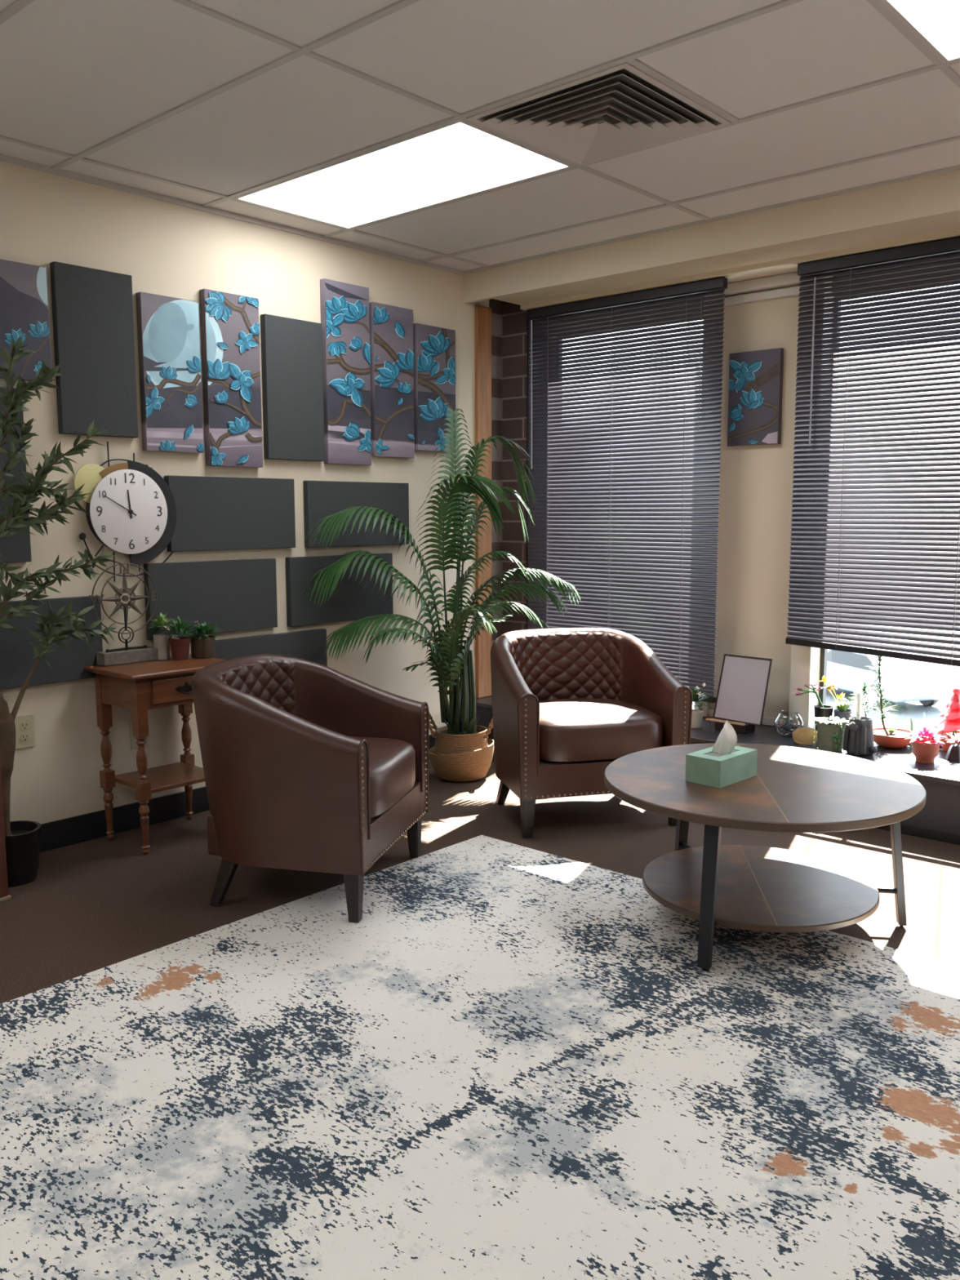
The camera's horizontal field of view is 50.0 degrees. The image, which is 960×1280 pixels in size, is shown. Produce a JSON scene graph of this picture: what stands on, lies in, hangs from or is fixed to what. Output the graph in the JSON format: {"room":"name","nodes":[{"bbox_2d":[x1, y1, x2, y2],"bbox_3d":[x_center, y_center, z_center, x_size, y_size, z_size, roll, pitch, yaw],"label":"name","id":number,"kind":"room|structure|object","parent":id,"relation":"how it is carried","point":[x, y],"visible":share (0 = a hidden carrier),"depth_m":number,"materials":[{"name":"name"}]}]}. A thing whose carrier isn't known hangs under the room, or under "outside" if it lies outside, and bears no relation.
{"room":"therapy office","nodes":[
{"label":"therapy office","id":0,"kind":"room"},
{"bbox_2d":[0,160,488,824],"bbox_3d":[-2.233,-0.407,3.047,0.120,2.544,6.720,6,9,41],"label":"wall","id":1,"kind":"structure","parent":0,"point":[166,249],"depth_m":4.04,"materials":[{"name":"beige paint"}]},
{"bbox_2d":[0,386,31,563],"bbox_3d":[-1.709,-0.561,3.502,0.033,0.600,0.322,6,9,41],"label":"acoustic panel","id":2,"kind":"object","parent":1,"relation":"attached to","point":[16,548],"visible":0.49,"depth_m":3.58,"materials":[{"name":"grey fabric"}]},
{"bbox_2d":[14,713,35,749],"bbox_3d":[-1.641,0.330,3.707,0.008,0.120,0.072,6,9,41],"label":"wall outlet","id":3,"kind":"object","parent":1,"relation":"attached to","point":[24,724],"visible":0.87,"depth_m":3.71,"materials":[{"name":"beige plastic"}]},
{"bbox_2d":[19,722,29,729],"bbox_3d":[-1.639,0.309,3.702,0.002,0.025,0.034,6,9,41],"label":"receptacle","id":4,"kind":"object","parent":3,"relation":"attached to","point":[23,726],"depth_m":3.70,"materials":[{"name":"beige plastic"}]},
{"bbox_2d":[20,733,30,741],"bbox_3d":[-1.639,0.351,3.708,0.002,0.025,0.034,6,9,41],"label":"receptacle","id":5,"kind":"object","parent":3,"relation":"attached to","point":[24,737],"depth_m":3.71,"materials":[{"name":"beige plastic"}]},
{"bbox_2d":[0,258,52,382],"bbox_3d":[-1.666,-1.092,3.485,0.035,0.392,0.412,6,9,41],"label":"print","id":6,"kind":"object","parent":1,"relation":"attached to","point":[24,294],"visible":0.8,"depth_m":3.56,"materials":[{"name":"blue"}]},
{"bbox_2d":[0,595,102,689],"bbox_3d":[-1.637,0.014,3.653,0.033,0.305,0.614,6,9,41],"label":"acoustic panel","id":7,"kind":"object","parent":1,"relation":"attached to","point":[16,653],"visible":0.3,"depth_m":3.71,"materials":[{"name":"grey fabric"}]},
{"bbox_2d":[49,261,138,438],"bbox_3d":[-1.411,-1.053,3.779,0.033,0.596,0.300,6,9,41],"label":"acoustic panel","id":8,"kind":"object","parent":1,"relation":"attached to","point":[93,318],"visible":1,"depth_m":3.75,"materials":[{"name":"grey fabric"}]},
{"bbox_2d":[74,441,176,582],"bbox_3d":[-1.323,-0.487,3.924,0.067,0.523,0.453,6,9,41],"label":"wall clock","id":9,"kind":"object","parent":1,"relation":"attached to","point":[131,508],"visible":0.99,"depth_m":3.89,"materials":[{"name":"black"}]},
{"bbox_2d":[129,719,147,750],"bbox_3d":[-1.342,0.368,4.049,0.005,0.120,0.072,6,9,41],"label":"wall outlet","id":10,"kind":"object","parent":1,"relation":"attached to","point":[134,745],"visible":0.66,"depth_m":4.03,"materials":[{"name":"beige plastic"}]},
{"bbox_2d":[135,291,204,453],"bbox_3d":[-1.204,-1.032,4.011,0.037,0.588,0.252,6,9,41],"label":"print","id":11,"kind":"object","parent":1,"relation":"attached to","point":[168,331],"visible":1,"depth_m":3.99,"materials":[{"name":"blue"}]},
{"bbox_2d":[143,558,277,639],"bbox_3d":[-1.095,-0.177,4.240,0.033,0.298,0.612,6,9,41],"label":"acoustic panel","id":12,"kind":"object","parent":1,"relation":"attached to","point":[241,594],"visible":1,"depth_m":4.22,"materials":[{"name":"grey fabric"}]},
{"bbox_2d":[164,475,295,551],"bbox_3d":[-1.024,-0.525,4.278,0.033,0.298,0.615,6,9,41],"label":"acoustic panel","id":13,"kind":"object","parent":1,"relation":"attached to","point":[213,513],"visible":0.98,"depth_m":4.25,"materials":[{"name":"grey fabric"}]},
{"bbox_2d":[199,288,262,467],"bbox_3d":[-1.014,-1.061,4.220,0.040,0.691,0.259,6,9,41],"label":"print","id":14,"kind":"object","parent":1,"relation":"attached to","point":[230,324],"visible":1,"depth_m":4.20,"materials":[{"name":"blue"}]},
{"bbox_2d":[39,733,435,852],"bbox_3d":[-2.208,0.812,3.124,0.010,0.104,6.399,6,9,41],"label":"baseboard","id":15,"kind":"structure","parent":1,"relation":"attached to","point":[89,826],"depth_m":4.01,"materials":[{"name":"black rubber"}]},
{"bbox_2d":[213,628,327,666],"bbox_3d":[-0.914,0.125,4.481,0.033,0.297,0.616,6,9,41],"label":"acoustic panel","id":16,"kind":"object","parent":1,"relation":"attached to","point":[305,644],"visible":0.3,"depth_m":4.50,"materials":[{"name":"grey fabric"}]},
{"bbox_2d":[260,313,324,461],"bbox_3d":[-0.807,-1.081,4.455,0.033,0.597,0.306,6,9,41],"label":"acoustic panel","id":17,"kind":"object","parent":1,"relation":"attached to","point":[292,379],"visible":1,"depth_m":4.43,"materials":[{"name":"grey fabric"}]},
{"bbox_2d":[285,553,393,626],"bbox_3d":[-0.637,-0.238,4.749,0.033,0.305,0.615,6,9,41],"label":"acoustic panel","id":18,"kind":"object","parent":1,"relation":"attached to","point":[349,601],"visible":0.77,"depth_m":4.70,"materials":[{"name":"grey fabric"}]},
{"bbox_2d":[320,278,371,465],"bbox_3d":[-0.604,-1.202,4.666,0.038,0.799,0.260,6,9,41],"label":"print","id":19,"kind":"object","parent":1,"relation":"attached to","point":[344,307],"visible":1,"depth_m":4.64,"materials":[{"name":"blue"}]},
{"bbox_2d":[302,480,408,547],"bbox_3d":[-0.564,-0.586,4.790,0.033,0.295,0.621,6,9,41],"label":"acoustic panel","id":20,"kind":"object","parent":1,"relation":"attached to","point":[322,499],"visible":0.95,"depth_m":4.75,"materials":[{"name":"grey fabric"}]},
{"bbox_2d":[368,302,414,457],"bbox_3d":[-0.416,-1.221,4.877,0.037,0.698,0.258,6,9,41],"label":"print","id":21,"kind":"object","parent":1,"relation":"attached to","point":[391,327],"visible":1,"depth_m":4.85,"materials":[{"name":"blue"}]},
{"bbox_2d":[413,323,455,452],"bbox_3d":[-0.224,-1.239,5.091,0.037,0.600,0.270,6,9,41],"label":"print","id":22,"kind":"object","parent":1,"relation":"attached to","point":[434,347],"visible":0.91,"depth_m":5.06,"materials":[{"name":"blue"}]},
{"bbox_2d":[475,305,492,697],"bbox_3d":[0.019,-0.707,5.441,0.022,2.043,0.110,6,9,41],"label":"trim","id":23,"kind":"structure","parent":1,"relation":"attached to","point":[482,314],"depth_m":5.40,"materials":[{"name":"orange wood"}]},
{"bbox_2d":[0,0,959,275],"bbox_3d":[-0.130,-1.329,0.982,5.600,0.022,6.401,6,9,41],"label":"ceiling","id":24,"kind":"structure","parent":0,"point":[203,105],"depth_m":3.01,"materials":[{"name":"tile"}]},
{"bbox_2d":[232,120,573,229],"bbox_3d":[-0.311,-1.681,3.783,1.195,0.006,0.586,6,9,41],"label":"recessed light","id":25,"kind":"object","parent":24,"relation":"in","point":[458,159],"visible":1,"depth_m":3.71,"materials":[{"name":"white plastic"}]},
{"bbox_2d":[466,62,732,165],"bbox_3d":[0.371,-1.595,3.180,0.586,0.031,0.586,6,9,41],"label":"ceiling vent","id":26,"kind":"object","parent":24,"relation":"in","point":[621,108],"visible":1,"depth_m":3.15,"materials":[{"name":"grey metal"}]},
{"bbox_2d":[879,0,959,63],"bbox_3d":[1.507,-1.485,2.170,1.195,0.006,0.586,6,9,41],"label":"recessed light","id":27,"kind":"object","parent":24,"relation":"in","point":[935,23],"visible":1,"depth_m":2.55,"materials":[{"name":"white plastic"}]},
{"bbox_2d":[0,751,959,1004],"bbox_3d":[-0.117,1.087,1.289,5.600,0.001,6.420,6,9,41],"label":"floor","id":28,"kind":"structure","parent":0,"point":[96,904],"depth_m":3.55,"materials":[{"name":"brown carpet"}]},
{"bbox_2d":[0,761,11,902],"bbox_3d":[-1.679,0.606,3.169,0.078,0.500,0.410,6,9,41],"label":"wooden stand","id":29,"kind":"object","parent":28,"relation":"on","point":[4,895],"visible":1,"depth_m":3.30,"materials":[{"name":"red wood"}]},
{"bbox_2d":[0,335,122,887],"bbox_3d":[-1.475,-0.095,3.488,0.216,1.810,0.519,6,9,41],"label":"tree","id":30,"kind":"object","parent":28,"relation":"on","point":[22,837],"visible":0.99,"depth_m":3.40,"materials":[{"name":"green plant"}]},
{"bbox_2d":[84,653,226,854],"bbox_3d":[-1.196,0.423,3.927,0.355,0.672,0.460,6,9,41],"label":"side table","id":31,"kind":"object","parent":28,"relation":"on","point":[139,687],"visible":0.69,"depth_m":3.80,"materials":[{"name":"brown wood"}]},
{"bbox_2d":[88,562,158,666],"bbox_3d":[-1.347,-0.103,3.900,0.062,0.379,0.280,6,9,41],"label":"ornament","id":32,"kind":"object","parent":31,"relation":"on","point":[126,655],"visible":0.98,"depth_m":3.89,"materials":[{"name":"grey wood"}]},
{"bbox_2d":[114,761,204,793],"bbox_3d":[-1.201,0.525,3.945,0.290,0.017,0.310,6,9,41],"label":"shelf","id":33,"kind":"object","parent":31,"relation":"attached to","point":[173,775],"depth_m":3.90,"materials":[{"name":"brown wood"}]},
{"bbox_2d":[149,613,173,659],"bbox_3d":[-1.238,-0.019,4.001,0.117,0.186,0.120,6,9,41],"label":"potted plant","id":34,"kind":"object","parent":31,"relation":"on","point":[160,641],"visible":0.95,"depth_m":3.99,"materials":[{"name":"green plant"}]},
{"bbox_2d":[162,616,198,660],"bbox_3d":[-1.162,-0.009,3.996,0.150,0.167,0.148,-2,7,-17],"label":"potted plant","id":35,"kind":"object","parent":31,"relation":"on","point":[180,646],"visible":1,"depth_m":3.98,"materials":[{"name":"green plant"}]},
{"bbox_2d":[188,621,221,658],"bbox_3d":[-1.082,-0.004,4.056,0.139,0.142,0.146,-2,7,-15],"label":"potted plant","id":36,"kind":"object","parent":31,"relation":"on","point":[202,646],"visible":1,"depth_m":4.02,"materials":[{"name":"green plant"}]},
{"bbox_2d":[428,711,493,782],"bbox_3d":[-0.087,0.484,4.822,0.314,0.324,0.314,6,9,41],"label":"basket","id":37,"kind":"object","parent":28,"relation":"on","point":[468,757],"visible":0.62,"depth_m":4.72,"materials":[{"name":"brown wicker"}]},
{"bbox_2d":[301,408,585,734],"bbox_3d":[-0.157,-0.307,4.679,1.316,1.529,0.585,-5,9,-36],"label":"areca palm","id":38,"kind":"object","parent":37,"relation":"in","point":[453,664],"visible":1,"depth_m":4.69,"materials":[{"name":"green plant"}]},
{"bbox_2d":[0,835,959,1279],"bbox_3d":[-0.222,1.066,1.435,3.052,0.004,4.100,6,9,41],"label":"area rug","id":39,"kind":"object","parent":28,"relation":"on","point":[517,1062],"visible":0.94,"depth_m":2.18,"materials":[{"name":"beige carpet"}]},
{"bbox_2d":[191,653,428,923],"bbox_3d":[-0.584,0.446,3.445,0.669,0.734,0.713,2,7,14],"label":"armchair","id":40,"kind":"object","parent":39,"relation":"on","point":[308,766],"visible":1,"depth_m":3.14,"materials":[{"name":"brown leather"}]},
{"bbox_2d":[350,736,415,817],"bbox_3d":[-0.516,0.442,3.428,0.530,0.160,0.540,2,7,14],"label":"seat cushion","id":41,"kind":"object","parent":40,"relation":"on","point":[390,777],"depth_m":3.34,"materials":[{"name":"brown leather"}]},
{"bbox_2d":[604,742,926,969],"bbox_3d":[0.839,0.633,3.121,0.924,0.445,0.924,6,9,41],"label":"coffee table","id":42,"kind":"object","parent":39,"relation":"on","point":[793,789],"visible":0.98,"depth_m":2.99,"materials":[{"name":"brown wood"}]},
{"bbox_2d":[685,720,757,788],"bbox_3d":[0.722,0.325,3.069,0.118,0.178,0.203,7,10,45],"label":"tissue box","id":43,"kind":"object","parent":42,"relation":"on","point":[723,764],"visible":1,"depth_m":3.03,"materials":[{"name":"green cardboard"}]},
{"bbox_2d":[642,844,879,933],"bbox_3d":[0.840,0.739,3.117,0.690,0.019,0.690,6,9,41],"label":"shelf","id":44,"kind":"object","parent":42,"relation":"attached to","point":[766,889],"depth_m":3.05,"materials":[{"name":"brown wood"}]},
{"bbox_2d":[490,627,693,838],"bbox_3d":[0.404,0.348,4.249,0.713,0.734,0.669,-2,7,-14],"label":"armchair","id":45,"kind":"object","parent":28,"relation":"on","point":[568,704],"visible":0.98,"depth_m":4.05,"materials":[{"name":"brown leather"}]},
{"bbox_2d":[538,697,662,762],"bbox_3d":[0.422,0.352,4.182,0.540,0.160,0.530,-2,7,-14],"label":"seat cushion","id":46,"kind":"object","parent":45,"relation":"on","point":[580,730],"depth_m":3.95,"materials":[{"name":"brown leather"}]},
{"bbox_2d":[475,695,959,844],"bbox_3d":[2.156,0.645,3.799,5.596,0.245,0.470,6,9,41],"label":"window ledge","id":47,"kind":"object","parent":28,"relation":"on","point":[939,820],"visible":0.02,"depth_m":3.98,"materials":[{"name":"black laminate"}]},
{"bbox_2d":[687,682,709,728],"bbox_3d":[0.992,0.299,4.759,0.156,0.209,0.143,6,9,41],"label":"potted plant","id":48,"kind":"object","parent":47,"relation":"on","point":[697,715],"visible":0.62,"depth_m":4.74,"materials":[{"name":"green plant"}]},
{"bbox_2d":[706,653,772,733],"bbox_3d":[1.174,0.245,4.661,0.270,0.340,0.112,6,9,41],"label":"framed board","id":49,"kind":"object","parent":47,"relation":"on","point":[743,686],"visible":0.97,"depth_m":4.65,"materials":[{"name":"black plastic"}]},
{"bbox_2d":[773,711,803,737],"bbox_3d":[1.371,0.373,4.569,0.126,0.106,0.126,6,9,41],"label":"glass bowl","id":50,"kind":"object","parent":47,"relation":"on","point":[782,732],"visible":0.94,"depth_m":4.56,"materials":[{"name":"grey"}]},
{"bbox_2d":[792,726,817,744],"bbox_3d":[1.399,0.411,4.421,0.110,0.073,0.030,2,7,18],"label":"gourd","id":51,"kind":"object","parent":47,"relation":"on","point":[802,735],"visible":0.79,"depth_m":4.41,"materials":[{"name":"yellow plant"}]},
{"bbox_2d":[791,683,833,730],"bbox_3d":[1.464,0.309,4.523,0.176,0.244,0.092,0,7,4],"label":"potted plant","id":52,"kind":"object","parent":47,"relation":"on","point":[821,710],"visible":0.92,"depth_m":4.52,"materials":[{"name":"green plant"}]},
{"bbox_2d":[812,715,848,752],"bbox_3d":[1.465,0.395,4.296,0.150,0.130,0.148,6,9,41],"label":"potted plant","id":53,"kind":"object","parent":47,"relation":"on","point":[830,730],"visible":0.99,"depth_m":4.25,"materials":[{"name":"green plant"}]},
{"bbox_2d":[817,675,853,724],"bbox_3d":[1.563,0.295,4.508,0.158,0.274,0.114,6,9,41],"label":"potted plant","id":54,"kind":"object","parent":47,"relation":"on","point":[842,712],"visible":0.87,"depth_m":4.48,"materials":[{"name":"green plant"}]},
{"bbox_2d":[842,688,877,755],"bbox_3d":[1.555,0.333,4.210,0.119,0.274,0.118,-1,7,-3],"label":"potted plant","id":55,"kind":"object","parent":47,"relation":"on","point":[858,739],"visible":1,"depth_m":4.18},
{"bbox_2d":[851,655,915,748],"bbox_3d":[1.707,0.236,4.357,0.276,0.428,0.192,2,7,18],"label":"potted plant","id":56,"kind":"object","parent":47,"relation":"on","point":[885,737],"visible":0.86,"depth_m":4.34,"materials":[{"name":"plant"}]},
{"bbox_2d":[909,717,913,748],"bbox_3d":[1.810,0.390,4.318,0.013,0.132,0.015,-4,8,-25],"label":"stake","id":57,"kind":"object","parent":56,"relation":"in","point":[911,721],"visible":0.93,"depth_m":4.31,"materials":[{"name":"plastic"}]},
{"bbox_2d":[906,725,945,763],"bbox_3d":[1.771,0.415,4.088,0.158,0.138,0.158,6,9,41],"label":"potted plant","id":58,"kind":"object","parent":47,"relation":"on","point":[926,748],"visible":1,"depth_m":4.07,"materials":[{"name":"pink plant"}]},
{"bbox_2d":[930,687,959,751],"bbox_3d":[1.971,0.328,4.266,0.182,0.268,0.177,6,9,41],"label":"potted plant","id":59,"kind":"object","parent":47,"relation":"on","point":[950,725],"visible":0.93,"depth_m":4.24,"materials":[{"name":"red plant"}]},
{"bbox_2d":[937,729,959,751],"bbox_3d":[1.971,0.424,4.278,0.136,0.074,0.136,6,9,41],"label":"bowl","id":60,"kind":"object","parent":59,"relation":"on","point":[946,744],"depth_m":4.26,"materials":[{"name":"ceramic"}]},
{"bbox_2d":[945,732,959,762],"bbox_3d":[1.916,0.422,4.126,0.107,0.116,0.089,-2,7,-16],"label":"potted plant","id":61,"kind":"object","parent":47,"relation":"on","point":[953,753],"visible":1,"depth_m":4.11,"materials":[{"name":"black plastic"}]},
{"bbox_2d":[488,298,527,644],"bbox_3d":[0.169,-0.729,5.587,0.290,2.544,0.300,6,9,41],"label":"wall","id":62,"kind":"structure","parent":0,"point":[508,322],"depth_m":5.48,"materials":[{"name":"brown brick"}]},
{"bbox_2d":[549,284,942,750],"bbox_3d":[2.388,-0.512,3.791,5.430,2.544,0.040,6,9,41],"label":"wall","id":63,"kind":"structure","parent":0,"point":[755,505],"depth_m":4.75,"materials":[{"name":"beige paint"}]},
{"bbox_2d":[526,294,703,709],"bbox_3d":[0.674,-0.670,5.207,0.974,2.022,0.190,6,9,41],"label":"window","id":64,"kind":"structure","parent":63,"relation":"in","point":[686,295],"depth_m":5.38,"materials":[{"name":"black metal"}]},
{"bbox_2d":[526,276,727,702],"bbox_3d":[0.668,-0.702,5.050,1.126,1.916,0.050,6,9,41],"label":"blind","id":65,"kind":"object","parent":64,"relation":"attached to","point":[625,513],"visible":0.9,"depth_m":4.97,"materials":[{"name":"black metal"}]},
{"bbox_2d":[697,295,702,431],"bbox_3d":[0.995,-1.251,4.658,0.011,0.596,0.011,6,9,41],"label":"blind cord","id":66,"kind":"object","parent":65,"relation":"hanging from","point":[698,428],"visible":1,"depth_m":4.66,"materials":[{"name":"grey plastic"}]},
{"bbox_2d":[462,168,959,311],"bbox_3d":[2.155,-1.598,3.525,5.599,0.222,0.459,6,9,41],"label":"soffit","id":67,"kind":"structure","parent":63,"relation":"attached to","point":[773,242],"depth_m":4.28,"materials":[{"name":"beige paint"}]},
{"bbox_2d":[727,347,783,446],"bbox_3d":[1.252,-1.101,4.689,0.251,0.419,0.034,6,9,41],"label":"print","id":68,"kind":"object","parent":63,"relation":"attached to","point":[755,393],"visible":1,"depth_m":4.67,"materials":[{"name":"blue"}]},
{"bbox_2d":[693,271,833,728],"bbox_3d":[1.281,-0.609,4.708,0.599,2.023,0.059,6,9,41],"label":"trim","id":69,"kind":"structure","parent":63,"relation":"attached to","point":[792,278],"depth_m":4.63,"materials":[{"name":"grey paint"}]},
{"bbox_2d":[788,271,832,733],"bbox_3d":[1.456,-0.588,4.530,0.094,2.023,0.094,6,9,41],"label":"trim","id":70,"kind":"structure","parent":63,"relation":"attached to","point":[805,660],"depth_m":4.59,"materials":[{"name":"grey paint"}]},
{"bbox_2d":[818,250,959,748],"bbox_3d":[1.997,-0.540,4.123,1.258,2.017,0.055,6,9,41],"label":"window","id":71,"kind":"structure","parent":63,"relation":"in","point":[824,652],"depth_m":4.44,"materials":[{"name":"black metal"}]},
{"bbox_2d":[785,236,959,666],"bbox_3d":[1.843,-0.701,3.992,1.338,1.664,0.050,6,9,41],"label":"blind","id":72,"kind":"object","parent":71,"relation":"attached to","point":[875,533],"visible":1,"depth_m":4.19,"materials":[{"name":"black metal"}]},
{"bbox_2d":[872,727,915,748],"bbox_3d":[1.748,0.420,4.367,0.192,0.060,0.192,6,9,41],"label":"bowl","id":73,"kind":"object","parent":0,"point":[890,738],"depth_m":4.32,"materials":[{"name":"ceramic"}]},
{"label":"outside","id":74,"kind":"structure","parent":0,"visible":0},
{"bbox_2d":[692,624,959,741],"bbox_3d":[30.315,-0.031,39.690,120.000,0.001,88.800,6,9,41],"label":"ground","id":75,"kind":"structure","parent":74,"point":[922,715],"depth_m":25.88,"materials":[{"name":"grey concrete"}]},
{"bbox_2d":[826,643,953,710],"bbox_3d":[10.269,0.863,27.145,1.836,1.420,4.225,-2,7,-18],"label":"car","id":76,"kind":"object","parent":75,"relation":"on","point":[921,682],"visible":0.59,"depth_m":25.71,"materials":[{"name":"blue paint"}]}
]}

